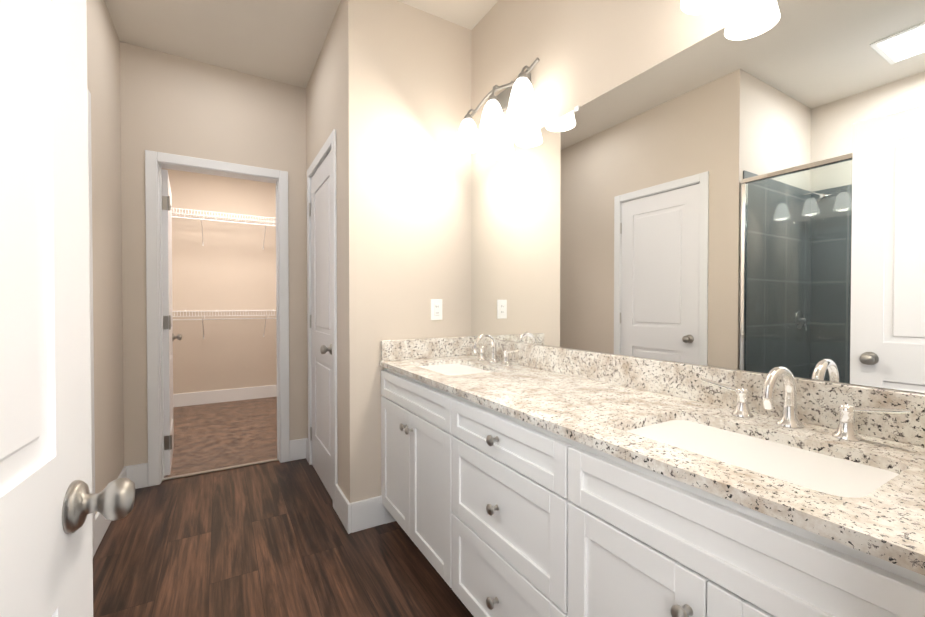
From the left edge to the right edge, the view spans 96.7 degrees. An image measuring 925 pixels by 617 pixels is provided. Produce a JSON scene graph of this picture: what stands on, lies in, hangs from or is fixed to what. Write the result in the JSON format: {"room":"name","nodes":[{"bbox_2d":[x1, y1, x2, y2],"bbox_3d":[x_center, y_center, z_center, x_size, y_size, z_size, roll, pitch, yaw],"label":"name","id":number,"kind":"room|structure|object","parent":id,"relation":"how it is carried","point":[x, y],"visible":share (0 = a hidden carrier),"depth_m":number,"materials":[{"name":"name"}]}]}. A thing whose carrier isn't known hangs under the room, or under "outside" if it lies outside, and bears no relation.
{"room":"bathroom","nodes":[
{"label":"bathroom","id":0,"kind":"room"},
{"bbox_2d":[86,0,123,514],"bbox_3d":[-1.685,-0.247,1.723,0.120,2.740,1.760,0,1,-31],"label":"wall","id":1,"kind":"structure","parent":0,"point":[103,64],"depth_m":2.17,"materials":[{"name":"paint"}]},
{"bbox_2d":[87,88,95,556],"bbox_3d":[-1.540,0.074,1.496,0.135,2.104,0.818,0,1,-31],"label":"door frame","id":2,"kind":"structure","parent":1,"relation":"attached to","point":[91,320],"depth_m":1.85,"materials":[{"name":"white wood"}]},
{"bbox_2d":[95,438,384,549],"bbox_3d":[-0.738,1.051,1.482,1.250,0.150,3.165,0,1,-31],"label":"baseboard","id":3,"kind":"structure","parent":1,"relation":"attached to","point":[360,515],"depth_m":2.12,"materials":[{"name":"white wood"}]},
{"bbox_2d":[120,42,306,465],"bbox_3d":[-1.490,-0.262,2.929,2.740,2.740,0.120,0,1,-31],"label":"wall","id":4,"kind":"structure","parent":0,"point":[174,104],"depth_m":2.69,"materials":[{"name":"paint"}]},
{"bbox_2d":[161,169,181,475],"bbox_3d":[-2.169,0.088,3.003,0.163,2.030,0.702,0,1,-31],"label":"closet door","id":5,"kind":"structure","parent":4,"relation":"in","point":[169,337],"depth_m":2.73,"materials":[{"name":"white wood"}]},
{"bbox_2d":[145,150,289,486],"bbox_3d":[-1.653,0.057,2.837,0.826,2.104,0.150,0,1,-31],"label":"door frame","id":6,"kind":"structure","parent":4,"relation":"attached to","point":[155,162],"depth_m":2.65,"materials":[{"name":"white wood"}]},
{"bbox_2d":[161,168,276,393],"bbox_3d":[-2.667,-0.286,4.928,2.740,2.740,0.120,0,1,-31],"label":"wall","id":7,"kind":"structure","parent":0,"point":[229,266],"depth_m":4.79,"materials":[{"name":"paint"}]},
{"bbox_2d":[172,208,275,249],"bbox_3d":[-2.534,-0.889,4.694,2.486,0.332,0.403,0,1,-31],"label":"wire shelf","id":8,"kind":"object","parent":7,"relation":"attached to","point":[223,216],"visible":0.48,"depth_m":4.52,"materials":[{"name":"white metal"}]},
{"bbox_2d":[173,309,275,338],"bbox_3d":[-2.534,0.171,4.707,2.486,0.332,0.403,0,1,-31],"label":"wire shelf","id":9,"kind":"object","parent":7,"relation":"attached to","point":[221,311],"visible":0.44,"depth_m":4.49,"materials":[{"name":"white metal"}]},
{"bbox_2d":[173,385,276,406],"bbox_3d":[-2.632,1.009,4.884,2.500,0.150,0.018,0,1,-31],"label":"baseboard","id":10,"kind":"structure","parent":7,"relation":"attached to","point":[204,397],"depth_m":4.78,"materials":[{"name":"white wood"}]},
{"bbox_2d":[164,397,276,477],"bbox_3d":[-2.094,1.123,3.971,2.740,0.066,2.380,0,1,-31],"label":"floor carpet","id":11,"kind":"object","parent":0,"point":[210,436],"visible":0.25,"depth_m":3.60,"materials":[{"name":"brown carpet"}]},
{"bbox_2d":[93,458,473,616],"bbox_3d":[-0.498,1.166,0.681,3.330,0.060,4.910,0,1,-31],"label":"floor","id":12,"kind":"structure","parent":0,"point":[272,539],"depth_m":1.85,"materials":[{"name":"brown wood"}]},
{"bbox_2d":[162,458,278,480],"bbox_3d":[-1.653,1.105,2.850,0.698,0.009,0.034,0,1,-31],"label":"threshold","id":13,"kind":"object","parent":12,"relation":"on","point":[215,470],"depth_m":2.83,"materials":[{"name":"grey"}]},
{"bbox_2d":[380,364,924,616],"bbox_3d":[0.303,0.714,1.412,0.585,0.826,1.988,0,1,-31],"label":"bathroom vanity","id":14,"kind":"object","parent":12,"relation":"on","point":[533,480],"depth_m":0.94,"materials":[{"name":"white wood"}]},
{"bbox_2d":[380,356,924,563],"bbox_3d":[0.316,0.288,1.414,0.557,0.024,1.988,0,1,-31],"label":"countertop","id":15,"kind":"structure","parent":14,"relation":"on","point":[891,515],"depth_m":0.88,"materials":[{"name":"beige stone"}]},
{"bbox_2d":[420,360,499,375],"bbox_3d":[-0.042,0.360,1.956,0.340,0.156,0.501,0,1,-31],"label":"sink","id":16,"kind":"object","parent":15,"relation":"in","point":[453,367],"depth_m":2.05,"materials":[{"name":"white ceramic"}]},
{"bbox_2d":[470,334,518,365],"bbox_3d":[0.117,0.194,2.047,0.149,0.148,0.413,0,1,-31],"label":"faucet","id":17,"kind":"object","parent":15,"relation":"on","point":[493,359],"visible":1,"depth_m":2.05,"materials":[{"name":"silver metal"}]},
{"bbox_2d":[620,412,903,499],"bbox_3d":[0.592,0.373,0.879,0.340,0.156,0.499,0,1,-31],"label":"sink","id":18,"kind":"object","parent":15,"relation":"in","point":[848,474],"depth_m":0.87,"materials":[{"name":"white ceramic"}]},
{"bbox_2d":[701,366,913,440],"bbox_3d":[0.752,0.207,0.971,0.149,0.148,0.413,0,1,-31],"label":"faucet","id":19,"kind":"object","parent":15,"relation":"on","point":[846,429],"visible":1,"depth_m":0.95,"materials":[{"name":"silver metal"}]},
{"bbox_2d":[104,0,498,87],"bbox_3d":[-1.499,-1.675,2.346,3.330,0.100,5.725,0,1,-31],"label":"ceiling","id":20,"kind":"structure","parent":0,"point":[282,41],"depth_m":2.37,"materials":[{"name":"paint"}]},
{"bbox_2d":[306,0,343,492],"bbox_3d":[-0.840,-0.258,2.633,0.120,2.740,1.050,0,1,-31],"label":"wall","id":21,"kind":"structure","parent":0,"point":[324,114],"depth_m":2.27,"materials":[{"name":"paint"}]},
{"bbox_2d":[309,151,332,499],"bbox_3d":[-0.884,0.093,2.634,0.163,2.030,0.696,0,1,-31],"label":"door","id":22,"kind":"structure","parent":21,"relation":"in","point":[320,209],"depth_m":2.62,"materials":[{"name":"white wood"}]},
{"bbox_2d":[307,129,337,509],"bbox_3d":[-0.854,0.060,2.646,0.135,2.104,0.818,0,1,-31],"label":"door frame","id":23,"kind":"structure","parent":21,"relation":"attached to","point":[329,145],"depth_m":2.30,"materials":[{"name":"white wood"}]},
{"bbox_2d":[342,0,470,502],"bbox_3d":[-0.286,-0.254,2.280,0.715,2.740,0.120,0,1,-31],"label":"wall","id":24,"kind":"structure","parent":0,"point":[406,87],"depth_m":2.16,"materials":[{"name":"paint"}]},
{"bbox_2d":[381,337,467,359],"bbox_3d":[-0.191,0.213,2.257,0.531,0.106,0.020,0,1,-31],"label":"backsplash","id":25,"kind":"structure","parent":24,"relation":"attached to","point":[448,346],"depth_m":2.23,"materials":[{"name":"beige stone"}]},
{"bbox_2d":[431,299,441,319],"bbox_3d":[-0.144,0.001,2.292,0.072,0.116,0.009,0,1,-31],"label":"electrical outlet","id":26,"kind":"object","parent":24,"relation":"attached to","point":[436,309],"visible":1,"depth_m":2.29,"materials":[{"name":"white plastic"}]},
{"bbox_2d":[471,0,924,393],"bbox_3d":[0.610,-0.245,1.581,0.120,2.740,2.235,0,1,-31],"label":"wall","id":27,"kind":"structure","parent":0,"point":[585,51],"depth_m":1.71,"materials":[{"name":"paint"}]},
{"bbox_2d":[455,58,539,152],"bbox_3d":[0.168,-0.988,2.017,0.188,0.255,0.596,0,1,-31],"label":"sconce","id":28,"kind":"object","parent":27,"relation":"attached to","point":[515,99],"visible":1,"depth_m":1.96,"materials":[{"name":"white glass"}]},
{"bbox_2d":[468,336,924,447],"bbox_3d":[0.547,0.222,1.549,0.020,0.106,1.988,0,1,-31],"label":"backsplash","id":29,"kind":"structure","parent":27,"relation":"attached to","point":[818,402],"depth_m":1.17,"materials":[{"name":"beige stone"}]},
{"bbox_2d":[471,0,924,392],"bbox_3d":[0.554,-0.332,1.547,0.008,0.998,1.983,0,1,-31],"label":"mirror","id":30,"kind":"object","parent":27,"relation":"attached to","point":[746,193],"visible":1,"depth_m":1.16,"materials":[{"name":"clear glass"}]},
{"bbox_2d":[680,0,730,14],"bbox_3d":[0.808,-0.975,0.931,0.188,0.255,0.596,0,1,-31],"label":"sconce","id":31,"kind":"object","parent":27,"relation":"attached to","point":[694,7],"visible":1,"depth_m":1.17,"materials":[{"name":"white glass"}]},
{"bbox_3d":[-0.156,-0.225,-0.098,2.905,2.740,0.120,0,1,-31],"label":"wall","id":32,"kind":"structure","parent":0,"visible":0},
{"bbox_2d":[0,0,134,616],"bbox_3d":[-0.372,0.122,0.272,0.163,2.030,0.720,0,1,-31],"label":"entry door","id":33,"kind":"structure","parent":32,"relation":"in","point":[50,503],"depth_m":0.48,"materials":[{"name":"white wood"}]}
]}

